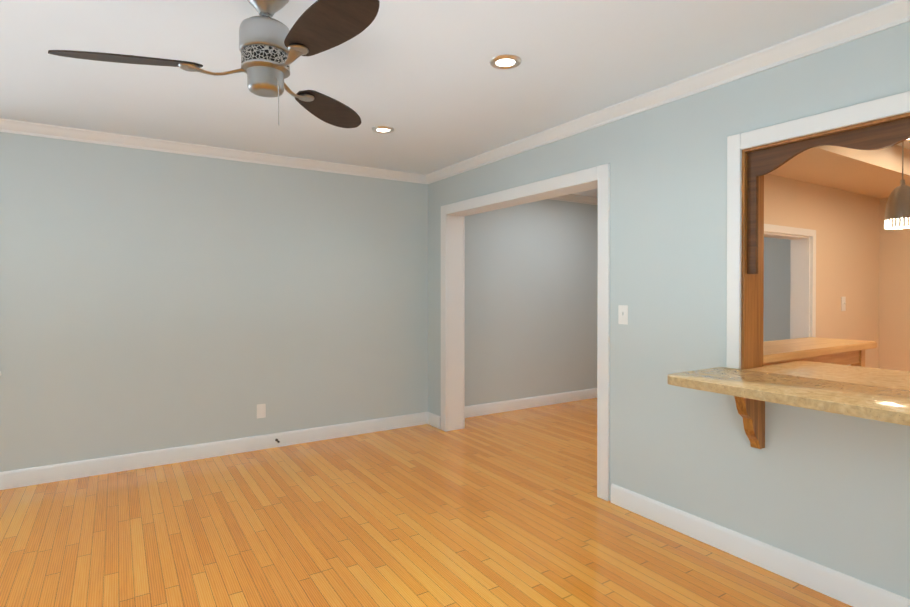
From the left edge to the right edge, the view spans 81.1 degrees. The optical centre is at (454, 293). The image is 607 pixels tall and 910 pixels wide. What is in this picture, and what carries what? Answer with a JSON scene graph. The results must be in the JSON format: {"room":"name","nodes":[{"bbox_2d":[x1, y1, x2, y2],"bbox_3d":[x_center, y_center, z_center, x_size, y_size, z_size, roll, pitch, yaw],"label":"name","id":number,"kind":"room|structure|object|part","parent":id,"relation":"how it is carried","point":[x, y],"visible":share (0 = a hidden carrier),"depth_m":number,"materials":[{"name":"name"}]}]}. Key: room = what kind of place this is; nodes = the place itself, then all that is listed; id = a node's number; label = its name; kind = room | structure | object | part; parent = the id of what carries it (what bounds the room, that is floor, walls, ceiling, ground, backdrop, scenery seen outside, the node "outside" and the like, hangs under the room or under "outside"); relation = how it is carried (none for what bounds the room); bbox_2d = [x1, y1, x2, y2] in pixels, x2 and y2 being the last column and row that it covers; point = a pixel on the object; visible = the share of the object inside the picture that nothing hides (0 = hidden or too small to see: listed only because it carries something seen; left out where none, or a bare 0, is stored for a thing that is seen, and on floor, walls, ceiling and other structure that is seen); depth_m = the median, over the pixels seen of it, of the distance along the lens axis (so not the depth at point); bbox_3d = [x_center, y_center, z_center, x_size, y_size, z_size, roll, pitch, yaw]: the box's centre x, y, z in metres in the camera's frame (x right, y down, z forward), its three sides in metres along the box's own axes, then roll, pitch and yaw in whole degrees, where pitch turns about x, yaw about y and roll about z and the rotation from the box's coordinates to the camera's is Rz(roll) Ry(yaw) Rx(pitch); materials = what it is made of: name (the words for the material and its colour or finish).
{"room":"empty living room","nodes":[
{"label":"empty living room","id":0,"kind":"room"},
{"bbox_2d":[0,132,597,471],"bbox_3d":[-1.336,0.070,4.671,9.400,2.440,0.150,0,0,-33],"label":"wall","id":1,"kind":"structure","parent":0,"point":[150,300],"depth_m":4.31,"materials":[{"name":"grey paint"}]},
{"bbox_2d":[0,118,423,183],"bbox_3d":[-2.675,-1.105,3.684,5.610,0.076,0.062,0,0,-33],"label":"crown molding","id":2,"kind":"structure","parent":1,"relation":"attached to","point":[6,125],"depth_m":4.09,"materials":[{"name":"white wood"}]},
{"bbox_2d":[0,412,431,489],"bbox_3d":[-2.683,1.238,3.722,5.740,0.116,0.015,0,0,-33],"label":"baseboard","id":3,"kind":"structure","parent":1,"relation":"attached to","point":[105,465],"depth_m":4.13,"materials":[{"name":"white wood"}]},
{"bbox_2d":[257,404,265,418],"bbox_3d":[-1.606,0.975,4.412,0.072,0.116,0.008,0,0,-33],"label":"outlet","id":4,"kind":"object","parent":1,"relation":"attached to","point":[261,410],"visible":1,"depth_m":4.41,"materials":[{"name":"white plastic"}]},
{"bbox_2d":[465,388,596,417],"bbox_3d":[1.217,1.222,6.208,3.150,0.116,0.015,0,0,-33],"label":"baseboard","id":5,"kind":"structure","parent":1,"relation":"attached to","point":[506,406],"depth_m":5.93,"materials":[{"name":"white wood"}]},
{"bbox_2d":[550,194,597,204],"bbox_3d":[1.229,-1.122,6.173,3.150,0.076,0.062,0,0,-33],"label":"crown molding","id":6,"kind":"structure","parent":1,"relation":"attached to","point":[581,199],"depth_m":6.27,"materials":[{"name":"white wood"}]},
{"bbox_2d":[0,398,852,606],"bbox_3d":[0.357,1.358,2.023,9.400,0.100,6.450,0,0,-33],"label":"floor","id":7,"kind":"structure","parent":0,"point":[507,509],"depth_m":2.88,"materials":[{"name":"brown wood"}]},
{"bbox_2d":[763,337,876,366],"bbox_3d":[2.087,0.809,3.315,1.430,0.980,0.405,0,0,-33],"label":"kitchen counter","id":8,"kind":"object","parent":7,"relation":"on","point":[834,351],"visible":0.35,"depth_m":3.27,"materials":[{"name":"brown wood"}]},
{"bbox_2d":[0,0,893,197],"bbox_3d":[0.357,-1.182,2.006,9.400,0.100,6.450,0,0,-33],"label":"ceiling","id":9,"kind":"structure","parent":0,"point":[430,85],"depth_m":2.68,"materials":[{"name":"white paint"}]},
{"bbox_2d":[48,0,379,127],"bbox_3d":[-0.687,-0.867,1.839,1.210,0.528,1.161,0,0,-33],"label":"fan","id":10,"kind":"object","parent":9,"relation":"hanging from","point":[271,49],"visible":1,"depth_m":1.88,"materials":[{"name":"brown wood"}]},
{"bbox_3d":[-1.148,-0.821,1.867,0.461,0.041,0.230,0,0,-33],"label":"blade","id":11,"kind":"part","parent":10,"relation":"part of","materials":[{"name":"brown wood"}]},
{"bbox_3d":[-0.871,-0.807,1.933,0.234,0.033,0.120,0,0,-33],"label":"arm","id":12,"kind":"part","parent":10,"relation":"part of"},
{"bbox_3d":[-0.641,-0.694,1.919,0.008,0.181,0.026,0,0,-33],"label":"chain","id":13,"kind":"part","parent":10,"relation":"part of","materials":[{"name":"silver metal"}]},
{"bbox_3d":[-0.576,-0.806,1.842,0.085,0.033,0.240,0,0,-33],"label":"arm","id":14,"kind":"part","parent":10,"relation":"part of"},
{"bbox_3d":[-0.647,-0.808,2.133,0.203,0.033,0.179,0,0,-33],"label":"arm","id":15,"kind":"part","parent":10,"relation":"part of"},
{"bbox_3d":[-0.561,-0.825,2.404,0.391,0.041,0.344,0,0,-33],"label":"blade","id":16,"kind":"part","parent":10,"relation":"part of","materials":[{"name":"brown wood"}]},
{"bbox_3d":[-0.384,-0.820,1.630,0.174,0.041,0.483,0,0,-33],"label":"blade","id":17,"kind":"part","parent":10,"relation":"part of","materials":[{"name":"brown wood"}]},
{"bbox_2d":[372,126,393,133],"bbox_3d":[-0.501,-1.138,3.707,0.156,0.012,0.156,0,0,-33],"label":"recessed light","id":18,"kind":"object","parent":9,"relation":"in","point":[382,129],"visible":1,"depth_m":3.69,"materials":[{"name":"white"}]},
{"bbox_2d":[490,54,520,69],"bbox_3d":[0.247,-1.130,2.607,0.156,0.012,0.156,0,0,-33],"label":"recessed light","id":19,"kind":"object","parent":9,"relation":"in","point":[506,61],"visible":1,"depth_m":2.59,"materials":[{"name":"white"}]},
{"bbox_2d":[428,21,909,598],"bbox_3d":[1.462,0.083,2.719,0.180,2.440,6.150,0,0,-33],"label":"wall","id":20,"kind":"structure","parent":0,"point":[826,489],"depth_m":2.78,"materials":[{"name":"grey paint"}]},
{"bbox_2d":[441,163,609,500],"bbox_3d":[0.499,0.238,4.229,0.216,2.110,2.030,0,0,-33],"label":"door frame","id":21,"kind":"structure","parent":20,"relation":"attached to","point":[453,215],"depth_m":4.26,"materials":[{"name":"white wood"}]},
{"bbox_2d":[618,305,627,324],"bbox_3d":[1.018,0.130,3.233,0.016,0.116,0.072,0,0,-33],"label":"light switch","id":22,"kind":"object","parent":20,"relation":"attached to","point":[622,314],"visible":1,"depth_m":3.23,"materials":[{"name":"white plastic"}]},
{"bbox_2d":[424,0,909,183],"bbox_3d":[1.360,-1.099,2.646,0.062,0.076,6.150,0,0,-33],"label":"crown molding","id":23,"kind":"structure","parent":20,"relation":"attached to","point":[894,13],"depth_m":2.69,"materials":[{"name":"white wood"}]},
{"bbox_2d":[611,484,909,606],"bbox_3d":[1.995,1.252,1.709,0.015,0.116,3.800,0,0,-33],"label":"baseboard","id":24,"kind":"structure","parent":20,"relation":"attached to","point":[842,587],"depth_m":2.52,"materials":[{"name":"white wood"}]},
{"bbox_2d":[668,361,909,448],"bbox_3d":[1.788,0.557,2.150,1.085,0.360,1.415,0,0,-33],"label":"countertop","id":25,"kind":"structure","parent":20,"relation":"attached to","point":[878,394],"depth_m":2.25,"materials":[{"name":"stone"}]},
{"bbox_2d":[726,91,909,368],"bbox_3d":[1.784,-0.204,2.211,0.216,1.160,1.230,0,0,-33],"label":"window frame","id":26,"kind":"structure","parent":20,"relation":"attached to","point":[879,108],"depth_m":2.61,"materials":[{"name":"white wood"}]},
{"bbox_2d":[741,112,909,368],"bbox_3d":[1.784,-0.179,2.211,0.180,1.110,1.150,0,0,-33],"label":"liner","id":27,"kind":"object","parent":20,"relation":"attached to","point":[752,298],"visible":0.56,"depth_m":2.63,"materials":[{"name":"brown wood"}]},
{"bbox_2d":[747,117,909,273],"bbox_3d":[1.739,-0.398,2.181,0.022,0.610,1.094,0,0,-33],"label":"valance","id":28,"kind":"object","parent":27,"relation":"attached to","point":[762,162],"visible":0.94,"depth_m":2.46,"materials":[{"name":"brown wood"}]},
{"bbox_2d":[763,237,790,341],"bbox_3d":[3.284,0.061,6.027,0.150,2.440,2.530,0,0,-33],"label":"wall","id":29,"kind":"structure","parent":0,"point":[776,319],"depth_m":5.67,"materials":[{"name":"grey paint"}]},
{"bbox_2d":[764,174,909,371],"bbox_3d":[2.696,0.075,3.880,3.150,2.440,0.340,0,0,-33],"label":"wall","id":30,"kind":"structure","parent":0,"point":[862,260],"depth_m":4.40,"materials":[{"name":"orange paint"}]},
{"bbox_2d":[764,224,815,338],"bbox_3d":[2.276,0.411,3.816,0.930,1.770,0.156,0,0,-33],"label":"door frame","id":31,"kind":"structure","parent":30,"relation":"attached to","point":[803,283],"depth_m":4.00,"materials":[{"name":"white wood"}]},
{"bbox_2d":[841,297,845,310],"bbox_3d":[3.126,0.083,4.275,0.072,0.116,0.016,0,0,-33],"label":"light switch","id":32,"kind":"object","parent":30,"relation":"attached to","point":[843,303],"visible":1,"depth_m":4.27,"materials":[{"name":"white plastic"}]},
{"bbox_2d":[896,141,909,149],"bbox_3d":[3.578,-1.065,2.489,3.150,0.140,3.500,0,0,-33],"label":"ceiling","id":33,"kind":"structure","parent":0,"point":[907,145],"depth_m":3.58,"materials":[{"name":"white paint"}]},
{"bbox_2d":[768,145,909,197],"bbox_3d":[2.645,-0.913,3.674,2.850,0.180,0.500,0,0,-33],"label":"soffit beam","id":34,"kind":"structure","parent":33,"relation":"attached to","point":[875,173],"depth_m":3.59,"materials":[{"name":"beige paint"}]},
{"bbox_2d":[884,141,909,228],"bbox_3d":[2.598,-0.691,3.088,0.164,0.618,0.164,0,0,-33],"label":"pendant lamp","id":35,"kind":"object","parent":33,"relation":"hanging from","point":[897,212],"visible":0.81,"depth_m":3.06,"materials":[{"name":"silver metal"}]},
{"bbox_3d":[2.598,-0.812,3.088,0.007,0.315,0.007,0,0,-33],"label":"cord","id":36,"kind":"part","parent":35,"relation":"part of","materials":[{"name":"silver metal"}]}
]}

